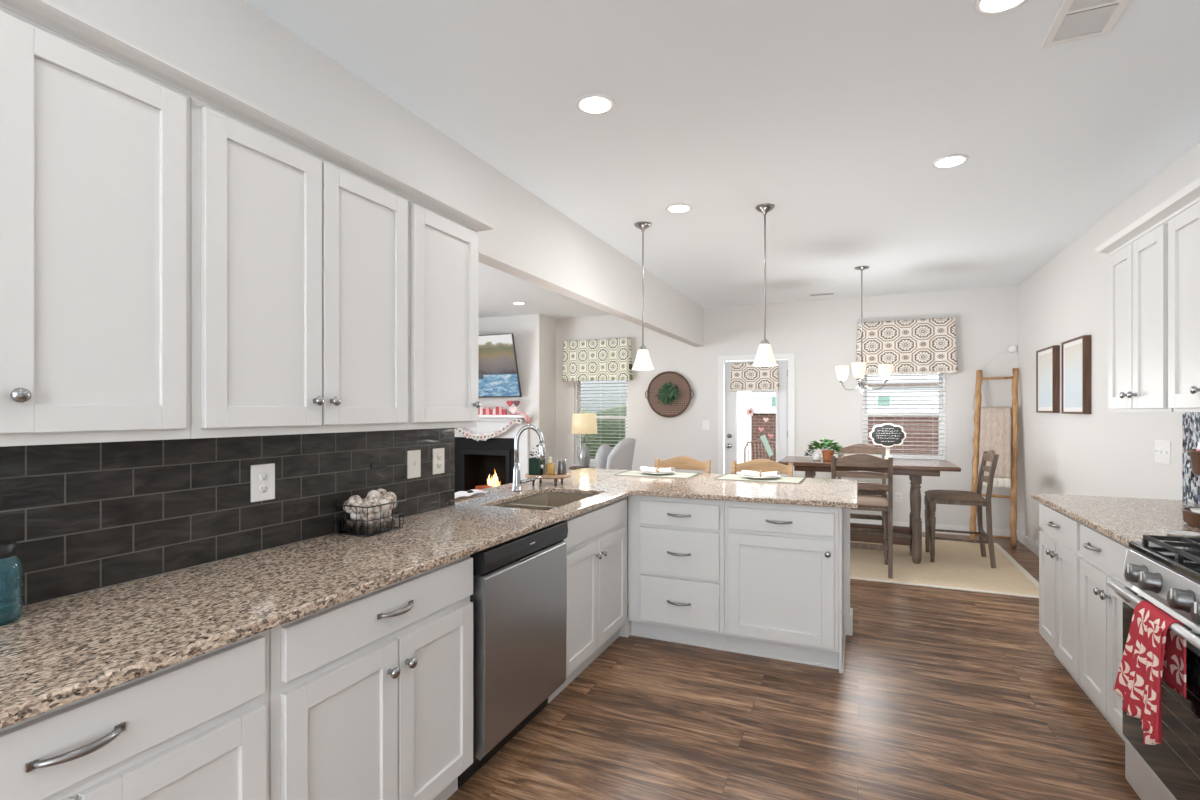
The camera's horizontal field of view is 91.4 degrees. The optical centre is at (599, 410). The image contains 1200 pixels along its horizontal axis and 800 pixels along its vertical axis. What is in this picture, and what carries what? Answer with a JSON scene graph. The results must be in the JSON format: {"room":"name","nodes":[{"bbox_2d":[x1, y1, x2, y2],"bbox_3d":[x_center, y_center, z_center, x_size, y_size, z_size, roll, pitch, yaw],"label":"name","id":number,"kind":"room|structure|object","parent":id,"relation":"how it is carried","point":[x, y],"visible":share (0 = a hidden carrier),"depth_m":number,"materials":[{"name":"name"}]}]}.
{"room":"kitchen","nodes":[
{"label":"kitchen","id":0,"kind":"room"},
{"bbox_2d":[0,0,703,606],"bbox_3d":[-0.748,0.013,3.093,0.120,2.755,10.260,0,0,24],"label":"wall","id":1,"kind":"structure","parent":0,"point":[232,46],"depth_m":2.53,"materials":[{"name":"white paint"}]},
{"bbox_2d":[0,7,190,446],"bbox_3d":[-1.351,-0.398,1.280,0.230,0.949,0.803,0,0,24],"label":"upper cabinet","id":2,"kind":"object","parent":1,"relation":"attached to","point":[95,150],"visible":1,"depth_m":1.40,"materials":[{"name":"white paint"}]},
{"bbox_2d":[0,0,494,231],"bbox_3d":[-1.067,-0.886,1.917,0.238,0.029,2.200,0,0,24],"label":"trim","id":3,"kind":"structure","parent":2,"relation":"on","point":[44,13],"depth_m":1.63,"materials":[{"name":"white paint"}]},
{"bbox_2d":[0,428,454,605],"bbox_3d":[-1.404,0.277,1.444,0.007,0.398,3.312,0,0,24],"label":"backsplash","id":4,"kind":"structure","parent":1,"relation":"attached to","point":[79,517],"depth_m":1.76,"materials":[{"name":"grey tile"}]},
{"bbox_2d":[251,463,274,501],"bbox_3d":[-1.150,0.244,2.001,0.009,0.124,0.087,0,0,24],"label":"wall outlet","id":5,"kind":"object","parent":1,"relation":"attached to","point":[262,475],"visible":1,"depth_m":2.00,"materials":[{"name":"white plastic"}]},
{"bbox_2d":[190,97,407,438],"bbox_3d":[-1.017,-0.398,2.040,0.230,0.949,0.853,0,0,24],"label":"upper cabinet","id":6,"kind":"object","parent":1,"relation":"attached to","point":[299,259],"visible":0.96,"depth_m":1.90,"materials":[{"name":"white paint"}]},
{"bbox_2d":[407,450,420,478],"bbox_3d":[-0.847,0.243,2.681,0.016,0.126,0.085,0,0,24],"label":"light switch","id":7,"kind":"object","parent":1,"relation":"attached to","point":[414,456],"visible":1,"depth_m":2.67,"materials":[{"name":"white plastic"}]},
{"bbox_2d":[433,448,443,474],"bbox_3d":[-0.781,0.242,2.840,0.009,0.123,0.083,0,0,24],"label":"wall outlet","id":8,"kind":"object","parent":1,"relation":"attached to","point":[438,454],"visible":1,"depth_m":2.83,"materials":[{"name":"white plastic"}]},
{"bbox_2d":[408,199,480,429],"bbox_3d":[-0.748,-0.398,2.651,0.230,0.949,0.478,0,0,24],"label":"upper cabinet","id":9,"kind":"object","parent":1,"relation":"attached to","point":[442,251],"visible":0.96,"depth_m":2.58,"materials":[{"name":"white paint"}]},
{"bbox_2d":[478,314,555,478],"bbox_3d":[-1.858,0.013,8.919,2.415,2.755,0.490,0,0,24],"label":"wall","id":10,"kind":"structure","parent":0,"point":[534,335],"depth_m":8.34,"materials":[{"name":"white paint"}]},
{"bbox_2d":[455,437,513,492],"bbox_3d":[-1.631,0.880,8.707,1.060,0.980,0.375,0,0,24],"label":"fireplace","id":11,"kind":"object","parent":10,"relation":"in","point":[480,464],"visible":0.62,"depth_m":8.72,"materials":[{"name":"black stone"}]},
{"bbox_2d":[455,415,532,479],"bbox_3d":[-1.700,0.723,8.477,1.560,1.335,0.189,0,0,24],"label":"mantel","id":12,"kind":"object","parent":10,"relation":"attached to","point":[486,424],"visible":0.25,"depth_m":8.32,"materials":[{"name":"white paint"}]},
{"bbox_2d":[455,418,522,440],"bbox_3d":[-1.673,0.260,8.416,1.293,0.353,0.042,0,0,24],"label":"garland","id":13,"kind":"object","parent":12,"relation":"hanging from","point":[503,429],"visible":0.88,"depth_m":8.39,"materials":[{"name":"white fabric"}]},
{"bbox_2d":[478,415,532,417],"bbox_3d":[-1.700,0.075,8.477,1.560,0.040,0.189,0,0,24],"label":"shelf","id":14,"kind":"object","parent":12,"relation":"attached to","point":[479,416],"depth_m":8.23,"materials":[{"name":"white paint"}]},
{"bbox_2d":[506,400,519,414],"bbox_3d":[-1.224,-0.045,8.219,0.211,0.205,0.050,0,0,24],"label":"heart ornament","id":15,"kind":"object","parent":12,"relation":"on","point":[513,410],"visible":1,"depth_m":8.21,"materials":[{"name":"pink"}]},
{"bbox_2d":[478,333,521,397],"bbox_3d":[-1.816,-0.630,8.456,1.485,0.870,0.320,0,0,24],"label":"television","id":16,"kind":"object","parent":10,"relation":"attached to","point":[498,374],"visible":0.44,"depth_m":8.23,"materials":[{"name":"black plastic"}]},
{"bbox_2d":[243,0,1199,318],"bbox_3d":[-1.228,-1.425,3.304,8.390,0.120,10.560,0,0,24],"label":"ceiling","id":17,"kind":"structure","parent":0,"point":[835,115],"depth_m":2.75,"materials":[{"name":"white paint"}]},
{"bbox_2d":[575,93,614,114],"bbox_3d":[-0.021,-1.361,2.604,0.176,0.008,0.176,0,0,24],"label":"recessed light","id":18,"kind":"object","parent":17,"relation":"in","point":[593,103],"visible":1,"depth_m":2.59,"materials":[{"name":"white plastic"}]},
{"bbox_2d":[632,222,653,369],"bbox_3d":[0.314,-0.835,4.281,0.164,1.060,0.164,0,0,24],"label":"pendant light","id":19,"kind":"object","parent":17,"relation":"hanging from","point":[642,362],"visible":1,"depth_m":4.26,"materials":[{"name":"white glass"}]},
{"bbox_2d":[666,203,691,212],"bbox_3d":[0.531,-1.361,3.941,0.176,0.008,0.176,0,0,24],"label":"recessed light","id":20,"kind":"object","parent":17,"relation":"in","point":[674,208],"visible":1,"depth_m":3.92,"materials":[{"name":"white plastic"}]},
{"bbox_2d":[752,204,777,365],"bbox_3d":[1.103,-0.835,3.917,0.164,1.060,0.164,0,0,24],"label":"pendant light","id":21,"kind":"object","parent":17,"relation":"hanging from","point":[764,357],"visible":1,"depth_m":3.90,"materials":[{"name":"white glass"}]},
{"bbox_2d":[835,266,892,392],"bbox_3d":[2.484,-0.767,5.524,0.508,1.194,0.480,0,0,24],"label":"chandelier","id":22,"kind":"object","parent":17,"relation":"hanging from","point":[858,368],"visible":1,"depth_m":5.54,"materials":[{"name":"white glass"}]},
{"bbox_2d":[932,154,968,167],"bbox_3d":[1.911,-1.361,3.199,0.176,0.008,0.176,0,0,24],"label":"recessed light","id":23,"kind":"object","parent":17,"relation":"in","point":[953,160],"visible":1,"depth_m":3.19,"materials":[{"name":"white plastic"}]},
{"bbox_2d":[974,0,1027,14],"bbox_3d":[1.333,-1.361,1.926,0.176,0.008,0.176,0,0,24],"label":"recessed light","id":24,"kind":"object","parent":17,"relation":"in","point":[983,7],"visible":1,"depth_m":1.97,"materials":[{"name":"white plastic"}]},
{"bbox_2d":[1041,0,1130,47],"bbox_3d":[1.661,-1.360,1.975,0.200,0.010,0.383,0,0,24],"label":"ceiling vent","id":25,"kind":"object","parent":17,"relation":"in","point":[1075,20],"visible":1,"depth_m":2.04,"materials":[{"name":"white plastic"}]},
{"bbox_2d":[627,496,849,613],"bbox_3d":[0.740,0.948,4.058,1.825,0.884,0.115,0,0,24],"label":"wall","id":26,"kind":"structure","parent":0,"point":[846,510],"depth_m":3.65,"materials":[{"name":"white paint"}]},
{"bbox_2d":[619,617,845,672],"bbox_3d":[0.823,1.337,3.630,1.276,0.106,0.598,0,0,24],"label":"trim","id":27,"kind":"structure","parent":26,"relation":"attached to","point":[625,630],"depth_m":3.40,"materials":[{"name":"white paint"}]},
{"bbox_2d":[844,608,852,635],"bbox_3d":[1.567,1.325,3.694,0.047,0.130,0.145,0,0,24],"label":"baseboard","id":28,"kind":"structure","parent":26,"relation":"attached to","point":[848,618],"depth_m":3.63,"materials":[{"name":"white paint"}]},
{"bbox_2d":[556,285,1017,529],"bbox_3d":[0.868,0.013,8.069,8.390,2.755,0.150,0,0,24],"label":"wall","id":29,"kind":"structure","parent":0,"point":[821,334],"depth_m":7.20,"materials":[{"name":"white paint"}]},
{"bbox_2d":[562,338,632,381],"bbox_3d":[-0.051,-0.716,8.314,1.044,0.594,0.138,0,0,24],"label":"window valance","id":30,"kind":"object","parent":29,"relation":"attached to","point":[594,359],"visible":1,"depth_m":8.26,"materials":[{"name":"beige fabric"}]},
{"bbox_2d":[571,380,627,465],"bbox_3d":[0.027,0.041,8.403,0.900,1.502,0.155,0,0,24],"label":"window","id":31,"kind":"structure","parent":29,"relation":"in","point":[602,434],"depth_m":8.44,"materials":[{"name":"white paint"}]},
{"bbox_2d":[575,380,627,462],"bbox_3d":[0.019,0.022,8.386,0.828,1.456,0.046,0,0,24],"label":"window blind","id":32,"kind":"object","parent":31,"relation":"attached to","point":[593,380],"visible":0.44,"depth_m":8.37,"materials":[{"name":"white paint"}]},
{"bbox_2d":[645,371,693,416],"bbox_3d":[0.931,-0.225,7.913,0.688,0.626,0.032,0,0,24],"label":"wall basket","id":33,"kind":"object","parent":29,"relation":"attached to","point":[650,390],"visible":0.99,"depth_m":7.91,"materials":[{"name":"brown wicker"}]},
{"bbox_2d":[655,381,679,404],"bbox_3d":[0.911,-0.239,7.872,0.350,0.330,0.088,0,0,24],"label":"wreath","id":34,"kind":"object","parent":33,"relation":"attached to","point":[671,396],"visible":1,"depth_m":7.86,"materials":[{"name":"green plant"}]},
{"bbox_2d":[718,353,794,476],"bbox_3d":[1.994,0.335,7.511,0.960,2.110,0.115,0,0,24],"label":"door","id":35,"kind":"structure","parent":29,"relation":"in","point":[743,442],"depth_m":7.54,"materials":[{"name":"white paint"}]},
{"bbox_2d":[730,362,778,391],"bbox_3d":[1.968,-0.431,7.470,0.598,0.374,0.090,0,0,24],"label":"valance","id":36,"kind":"object","parent":35,"relation":"attached to","point":[745,377],"visible":0.93,"depth_m":7.45,"materials":[{"name":"beige fabric"}]},
{"bbox_2d":[760,435,772,456],"bbox_3d":[2.129,0.445,7.482,0.170,0.290,0.003,0,0,24],"label":"sticker","id":37,"kind":"object","parent":35,"relation":"attached to","point":[763,437],"visible":1,"depth_m":7.48,"materials":[{"name":"green paper"}]},
{"bbox_2d":[862,373,945,460],"bbox_3d":[3.542,-0.059,6.857,0.930,1.342,0.155,0,0,24],"label":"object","id":38,"kind":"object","parent":29,"relation":"in","point":[916,451],"depth_m":6.86,"materials":[{"name":"white paint"}]},
{"bbox_2d":[863,374,944,459],"bbox_3d":[3.534,-0.086,6.839,0.858,1.281,0.046,0,0,24],"label":"window blind","id":39,"kind":"object","parent":38,"relation":"attached to","point":[927,374],"visible":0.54,"depth_m":6.81,"materials":[{"name":"white paint"}]},
{"bbox_2d":[856,317,957,375],"bbox_3d":[3.507,-0.729,6.748,1.039,0.629,0.138,0,0,24],"label":"window valance","id":40,"kind":"object","parent":29,"relation":"attached to","point":[917,346],"visible":0.85,"depth_m":6.69,"materials":[{"name":"beige fabric"}]},
{"bbox_2d":[850,518,1009,536],"bbox_3d":[3.469,1.340,6.835,2.306,0.100,0.014,0,0,24],"label":"baseboard","id":41,"kind":"structure","parent":29,"relation":"attached to","point":[995,531],"depth_m":6.63,"materials":[{"name":"white paint"}]},
{"bbox_2d":[447,532,1140,799],"bbox_3d":[-1.228,1.440,3.304,8.390,0.100,10.560,0,0,24],"label":"floor","id":42,"kind":"structure","parent":0,"point":[940,693],"depth_m":2.62,"materials":[{"name":"brown wood"}]},
{"bbox_2d":[0,630,268,799],"bbox_3d":[-1.183,0.948,1.159,0.637,0.884,0.766,0,0,24],"label":"base cabinet","id":43,"kind":"object","parent":42,"relation":"on","point":[195,728],"visible":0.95,"depth_m":1.17,"materials":[{"name":"white paint"}]},
{"bbox_2d":[269,555,472,799],"bbox_3d":[-0.868,0.948,1.874,0.637,0.884,0.791,0,0,24],"label":"base cabinet","id":44,"kind":"object","parent":42,"relation":"on","point":[371,693],"visible":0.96,"depth_m":1.71,"materials":[{"name":"white paint"}]},
{"bbox_2d":[458,520,567,787],"bbox_3d":[-0.564,0.949,2.550,0.614,0.882,0.677,0,0,24],"label":"dishwasher","id":45,"kind":"object","parent":42,"relation":"on","point":[519,597],"visible":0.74,"depth_m":2.33,"materials":[{"name":"silver metal"}]},
{"bbox_2d":[496,492,626,702],"bbox_3d":[-0.252,0.948,3.281,0.631,0.884,0.902,0,0,24],"label":"base cabinet","id":46,"kind":"object","parent":42,"relation":"on","point":[596,540],"visible":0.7,"depth_m":3.11,"materials":[{"name":"white paint"}]},
{"bbox_2d":[0,468,857,728],"bbox_3d":[-0.250,0.490,2.038,2.100,0.029,5.330,0,0,24],"label":"countertop","id":47,"kind":"structure","parent":46,"relation":"on","point":[63,651],"depth_m":1.57,"materials":[{"name":"stone"}]},
{"bbox_2d":[0,541,23,625],"bbox_3d":[-1.358,0.387,1.313,0.096,0.178,0.096,0,0,24],"label":"jar","id":48,"kind":"object","parent":47,"relation":"on","point":[11,567],"visible":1,"depth_m":1.31,"materials":[{"name":"blue glass"}]},
{"bbox_2d":[333,499,406,536],"bbox_3d":[-0.909,0.417,2.323,0.181,0.116,0.210,0,0,24],"label":"wire basket","id":49,"kind":"object","parent":47,"relation":"on","point":[348,526],"visible":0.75,"depth_m":2.26,"materials":[{"name":"black metal"}]},
{"bbox_2d":[348,495,361,505],"bbox_3d":[-0.950,0.352,2.273,0.052,0.052,0.052,0,0,24],"label":"decorative ball","id":50,"kind":"object","parent":49,"relation":"in","point":[353,499],"visible":0.7,"depth_m":2.25,"materials":[{"name":"white"}]},
{"bbox_2d":[360,502,373,514],"bbox_3d":[-0.895,0.374,2.249,0.052,0.052,0.052,0,0,24],"label":"decorative ball","id":51,"kind":"object","parent":49,"relation":"in","point":[363,511],"visible":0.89,"depth_m":2.23,"materials":[{"name":"white"}]},
{"bbox_2d":[383,492,395,502],"bbox_3d":[-0.847,0.352,2.359,0.052,0.052,0.052,0,0,24],"label":"decorative ball","id":52,"kind":"object","parent":49,"relation":"in","point":[389,496],"visible":0.72,"depth_m":2.34,"materials":[{"name":"white"}]},
{"bbox_2d":[455,489,487,498],"bbox_3d":[-0.769,0.458,3.255,0.122,0.026,0.341,0,0,24],"label":"cloth","id":53,"kind":"object","parent":47,"relation":"on","point":[468,493],"visible":0.74,"depth_m":3.27,"materials":[{"name":"white fabric"}]},
{"bbox_2d":[512,425,545,490],"bbox_3d":[-0.426,0.279,3.510,0.202,0.393,0.060,0,0,-11],"label":"faucet","id":54,"kind":"object","parent":47,"relation":"on","point":[517,481],"visible":1,"depth_m":3.49,"materials":[{"name":"silver metal"}]},
{"bbox_2d":[496,492,593,509],"bbox_3d":[-0.291,0.608,3.225,0.408,0.204,0.738,0,0,24],"label":"sink","id":55,"kind":"object","parent":47,"relation":"in","point":[545,501],"visible":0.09,"depth_m":3.55,"materials":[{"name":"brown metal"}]},
{"bbox_2d":[525,472,570,485],"bbox_3d":[-0.340,0.444,3.821,0.300,0.064,0.300,0,0,24],"label":"wood riser","id":56,"kind":"object","parent":47,"relation":"on","point":[556,476],"visible":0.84,"depth_m":3.73,"materials":[{"name":"brown wood"}]},
{"bbox_2d":[529,445,544,474],"bbox_3d":[-0.400,0.314,3.802,0.110,0.196,0.106,0,0,24],"label":"caddy","id":57,"kind":"object","parent":56,"relation":"on","point":[536,465],"visible":0.88,"depth_m":3.77,"materials":[{"name":"green ceramic"}]},
{"bbox_2d":[546,457,554,474],"bbox_3d":[-0.321,0.354,3.790,0.060,0.116,0.059,0,0,24],"label":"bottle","id":58,"kind":"object","parent":56,"relation":"on","point":[550,466],"visible":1,"depth_m":3.77,"materials":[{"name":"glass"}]},
{"bbox_2d":[546,463,554,474],"bbox_3d":[-0.321,0.376,3.790,0.060,0.072,0.059,0,0,24],"label":"jar","id":59,"kind":"object","parent":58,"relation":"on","point":[550,467],"depth_m":3.76,"materials":[{"name":"yellow glass"}]},
{"bbox_2d":[557,459,566,474],"bbox_3d":[-0.247,0.365,3.812,0.063,0.094,0.062,0,0,24],"label":"metal tin","id":60,"kind":"object","parent":56,"relation":"on","point":[561,464],"visible":1,"depth_m":3.79,"materials":[{"name":"grey metal"}]},
{"bbox_2d":[614,470,700,478],"bbox_3d":[0.433,0.473,4.398,0.581,0.004,0.397,0,0,24],"label":"placemat","id":61,"kind":"object","parent":47,"relation":"on","point":[686,475],"visible":0.9,"depth_m":4.36,"materials":[{"name":"grey"}]},
{"bbox_2d":[640,470,675,474],"bbox_3d":[0.433,0.462,4.398,0.272,0.018,0.272,0,0,24],"label":"dinner plate","id":62,"kind":"object","parent":61,"relation":"on","point":[652,472],"visible":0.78,"depth_m":4.33,"materials":[{"name":"white ceramic"}]},
{"bbox_2d":[640,466,675,472],"bbox_3d":[0.433,0.440,4.398,0.257,0.050,0.086,0,0,24],"label":"folded napkin","id":63,"kind":"object","parent":62,"relation":"on","point":[643,468],"visible":1,"depth_m":4.39,"materials":[{"name":"white fabric"}]},
{"bbox_2d":[715,474,805,483],"bbox_3d":[1.129,0.473,4.119,0.581,0.004,0.397,0,0,24],"label":"placemat","id":64,"kind":"object","parent":47,"relation":"on","point":[736,477],"visible":0.9,"depth_m":4.04,"materials":[{"name":"grey"}]},
{"bbox_2d":[741,474,780,478],"bbox_3d":[1.129,0.462,4.119,0.272,0.018,0.272,0,0,24],"label":"dinner plate","id":65,"kind":"object","parent":64,"relation":"on","point":[756,476],"visible":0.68,"depth_m":4.08,"materials":[{"name":"white ceramic"}]},
{"bbox_2d":[741,470,779,477],"bbox_3d":[1.129,0.440,4.119,0.257,0.050,0.086,0,0,24],"label":"folded napkin","id":66,"kind":"object","parent":65,"relation":"on","point":[744,472],"visible":0.99,"depth_m":4.11,"materials":[{"name":"white fabric"}]},
{"bbox_2d":[569,466,595,469],"bbox_3d":[-0.200,1.056,7.517,0.400,0.669,0.400,0,0,24],"label":"side table","id":67,"kind":"object","parent":42,"relation":"on","point":[572,467],"visible":0.26,"depth_m":7.48,"materials":[{"name":"brown wood"}]},
{"bbox_2d":[571,414,597,467],"bbox_3d":[-0.200,0.378,7.517,0.336,0.686,0.336,0,0,24],"label":"table lamp","id":68,"kind":"object","parent":67,"relation":"on","point":[584,424],"visible":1,"depth_m":7.41,"materials":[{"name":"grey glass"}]},
{"bbox_2d":[606,438,635,469],"bbox_3d":[0.125,0.853,6.970,0.575,1.075,0.667,0,0,24],"label":"armchair","id":69,"kind":"object","parent":42,"relation":"on","point":[620,457],"visible":0.31,"depth_m":6.72,"materials":[{"name":"grey fabric"}]},
{"bbox_2d":[595,444,611,468],"bbox_3d":[0.060,0.590,6.889,0.198,0.400,0.376,0,0,24],"label":"throw pillow","id":70,"kind":"object","parent":69,"relation":"on","point":[602,453],"visible":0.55,"depth_m":6.75,"materials":[{"name":"grey fabric"}]},
{"bbox_2d":[628,495,725,646],"bbox_3d":[0.549,0.948,3.718,0.588,0.884,0.657,0,0,24],"label":"base cabinet","id":71,"kind":"object","parent":42,"relation":"on","point":[676,545],"visible":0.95,"depth_m":3.46,"materials":[{"name":"white paint"}]},
{"bbox_2d":[654,456,710,472],"bbox_3d":[0.591,0.885,4.684,0.483,1.010,0.536,0,0,24],"label":"dining chair","id":72,"kind":"object","parent":42,"relation":"on","point":[680,462],"visible":0.09,"depth_m":4.91,"materials":[{"name":"brown wood"}]},
{"bbox_2d":[731,459,792,476],"bbox_3d":[1.184,0.885,4.423,0.483,1.010,0.536,0,0,24],"label":"dining chair","id":73,"kind":"object","parent":42,"relation":"on","point":[765,465],"visible":0.13,"depth_m":4.65,"materials":[{"name":"brown wood"}]},
{"bbox_2d":[724,500,843,672],"bbox_3d":[1.104,0.948,3.474,0.621,0.884,0.657,0,0,24],"label":"base cabinet","id":74,"kind":"object","parent":42,"relation":"on","point":[784,563],"visible":0.93,"depth_m":3.21,"materials":[{"name":"white paint"}]},
{"bbox_2d":[850,537,1038,597],"bbox_3d":[2.544,1.386,5.750,2.645,0.007,2.005,0,0,24],"label":"area rug","id":75,"kind":"object","parent":42,"relation":"on","point":[958,565],"visible":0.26,"depth_m":5.11,"materials":[{"name":"beige carpet"}]},
{"bbox_2d":[831,454,892,578],"bbox_3d":[2.295,0.870,5.146,0.483,1.025,0.536,0,0,24],"label":"dining chair","id":76,"kind":"object","parent":75,"relation":"on","point":[865,502],"visible":0.64,"depth_m":4.92,"materials":[{"name":"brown wood"}]},
{"bbox_2d":[838,444,887,544],"bbox_3d":[2.749,0.870,6.160,0.483,1.025,0.536,0,0,24],"label":"dining chair","id":77,"kind":"object","parent":75,"relation":"on","point":[856,448],"visible":0.23,"depth_m":6.32,"materials":[{"name":"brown wood"}]},
{"bbox_2d":[778,456,960,563],"bbox_3d":[2.535,0.932,5.631,1.505,0.900,0.750,0,0,24],"label":"dining table","id":78,"kind":"object","parent":75,"relation":"on","point":[911,536],"visible":0.52,"depth_m":5.41,"materials":[{"name":"brown wood"}]},
{"bbox_2d":[804,438,843,460],"bbox_3d":[2.180,0.374,5.698,0.356,0.215,0.328,0,0,-23],"label":"potted plant","id":79,"kind":"object","parent":78,"relation":"on","point":[827,454],"visible":0.98,"depth_m":5.65,"materials":[{"name":"green plant"}]},
{"bbox_2d":[870,423,905,458],"bbox_3d":[2.757,0.299,5.615,0.315,0.365,0.060,0,0,24],"label":"chalkboard sign","id":80,"kind":"object","parent":78,"relation":"on","point":[887,435],"visible":0.96,"depth_m":5.61,"materials":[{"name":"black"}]},
{"bbox_2d":[924,450,998,567],"bbox_3d":[3.345,0.870,5.455,0.536,1.025,0.483,0,0,24],"label":"dining chair","id":81,"kind":"object","parent":75,"relation":"on","point":[932,497],"visible":1,"depth_m":5.34,"materials":[{"name":"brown wood"}]},
{"bbox_2d":[969,368,1018,546],"bbox_3d":[4.163,0.464,6.185,0.407,1.845,0.543,0,0,38],"label":"blanket ladder","id":82,"kind":"object","parent":42,"relation":"on","point":[979,376],"visible":0.87,"depth_m":6.17,"materials":[{"name":"brown wood"}]},
{"bbox_2d":[978,407,1011,488],"bbox_3d":[4.184,0.379,6.206,0.304,0.851,0.260,0,0,32],"label":"knit blanket","id":83,"kind":"object","parent":82,"relation":"hanging from","point":[995,422],"visible":0.74,"depth_m":6.18,"materials":[{"name":"beige fabric"}]},
{"bbox_2d":[1039,503,1098,708],"bbox_3d":[2.662,0.948,2.948,0.677,0.884,0.669,0,0,24],"label":"base cabinet","id":84,"kind":"object","parent":42,"relation":"on","point":[1060,555],"visible":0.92,"depth_m":3.01,"materials":[{"name":"white paint"}]},
{"bbox_2d":[1080,524,1133,741],"bbox_3d":[2.383,0.948,2.314,0.677,0.884,0.710,0,0,24],"label":"base cabinet","id":85,"kind":"object","parent":42,"relation":"on","point":[1101,608],"visible":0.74,"depth_m":2.49,"materials":[{"name":"white paint"}]},
{"bbox_2d":[1031,493,1199,545],"bbox_3d":[2.526,0.490,2.626,0.669,0.029,1.398,0,0,24],"label":"countertop","id":86,"kind":"structure","parent":85,"relation":"on","point":[1124,520],"depth_m":2.72,"materials":[{"name":"stone"}]},
{"bbox_2d":[1161,530,1199,537],"bbox_3d":[2.214,0.469,2.227,0.124,0.014,0.099,0,0,24],"label":"spoon rest","id":87,"kind":"object","parent":86,"relation":"on","point":[1177,533],"visible":0.97,"depth_m":2.23,"materials":[{"name":"white ceramic"}]},
{"bbox_2d":[1180,449,1199,526],"bbox_3d":[2.583,0.319,2.381,0.320,0.312,0.320,0,0,24],"label":"tiered stand","id":88,"kind":"object","parent":86,"relation":"on","point":[1192,518],"visible":0.95,"depth_m":2.42,"materials":[{"name":"brown wood"}]},
{"bbox_2d":[1180,507,1199,526],"bbox_3d":[2.583,0.446,2.381,0.320,0.060,0.320,0,0,24],"label":"tray","id":89,"kind":"object","parent":88,"relation":"on","point":[1192,518],"depth_m":2.42,"materials":[{"name":"brown wood"}]},
{"bbox_2d":[1185,449,1199,474],"bbox_3d":[2.583,0.214,2.381,0.290,0.102,0.290,0,0,24],"label":"tray","id":90,"kind":"object","parent":88,"relation":"on","point":[1195,455],"depth_m":2.42,"materials":[{"name":"brown wood"}]},
{"bbox_2d":[1107,535,1199,799],"bbox_3d":[2.034,0.913,1.646,0.759,0.954,0.765,0,0,24],"label":"range","id":91,"kind":"object","parent":42,"relation":"on","point":[1165,574],"visible":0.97,"depth_m":1.82,"materials":[{"name":"silver metal"}]},
{"bbox_2d":[1114,601,1185,744],"bbox_3d":[1.679,0.798,1.800,0.087,0.395,0.310,0,0,24],"label":"dish towel","id":92,"kind":"object","parent":91,"relation":"hanging from","point":[1153,652],"visible":0.99,"depth_m":1.74,"materials":[{"name":"red fabric"}]},
{"bbox_2d":[1129,541,1199,582],"bbox_3d":[2.065,0.481,1.632,0.675,0.026,0.765,0,0,24],"label":"control panel","id":93,"kind":"object","parent":91,"relation":"in","point":[1185,569],"depth_m":1.88,"materials":[{"name":"silver metal"}]},
{"bbox_2d":[1018,143,1199,544],"bbox_3d":[2.543,0.013,1.645,0.150,2.755,10.260,0,0,24],"label":"wall","id":94,"kind":"structure","parent":0,"point":[1104,452],"depth_m":4.43,"materials":[{"name":"white paint"}]},
{"bbox_2d":[1016,530,1038,556],"bbox_3d":[3.825,1.340,4.763,0.014,0.100,3.520,0,0,24],"label":"baseboard","id":95,"kind":"structure","parent":94,"relation":"attached to","point":[1021,537],"depth_m":5.92,"materials":[{"name":"white paint"}]},
{"bbox_2d":[1036,345,1059,412],"bbox_3d":[4.034,-0.275,5.283,0.049,0.580,0.520,0,0,24],"label":"framed print","id":96,"kind":"object","parent":94,"relation":"attached to","point":[1047,359],"visible":1,"depth_m":5.20,"materials":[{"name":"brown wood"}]},
{"bbox_2d":[1061,335,1090,413],"bbox_3d":[3.734,-0.272,4.601,0.049,0.587,0.510,0,0,24],"label":"framed print","id":97,"kind":"object","parent":94,"relation":"attached to","point":[1076,352],"visible":1,"depth_m":4.53,"materials":[{"name":"brown wood"}]},
{"bbox_2d":[1108,222,1172,411],"bbox_3d":[2.784,-0.422,2.846,0.371,0.855,0.666,0,0,24],"label":"upper cabinet","id":98,"kind":"object","parent":94,"relation":"attached to","point":[1138,272],"visible":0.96,"depth_m":2.86,"materials":[{"name":"white paint"}]},
{"bbox_2d":[1094,176,1199,255],"bbox_3d":[2.658,-0.880,2.567,0.379,0.060,1.400,0,0,24],"label":"trim","id":99,"kind":"structure","parent":98,"relation":"on","point":[1188,195],"depth_m":2.66,"materials":[{"name":"white paint"}]},
{"bbox_2d":[1154,440,1170,464],"bbox_3d":[3.196,0.235,3.335,0.016,0.130,0.180,0,0,24],"label":"light switch","id":100,"kind":"object","parent":94,"relation":"attached to","point":[1162,450],"visible":1,"depth_m":3.32,"materials":[{"name":"white plastic"}]},
{"bbox_2d":[1168,202,1199,411],"bbox_3d":[2.512,-0.422,2.227,0.371,0.855,0.658,0,0,24],"label":"upper cabinet","id":101,"kind":"object","parent":94,"relation":"attached to","point":[1184,228],"visible":1,"depth_m":2.47,"materials":[{"name":"white paint"}]},
{"bbox_2d":[1182,412,1199,504],"bbox_3d":[2.520,0.240,1.789,0.008,0.470,2.905,0,0,24],"label":"backsplash","id":102,"kind":"structure","parent":94,"relation":"attached to","point":[1190,421],"depth_m":3.05,"materials":[{"name":"tile"}]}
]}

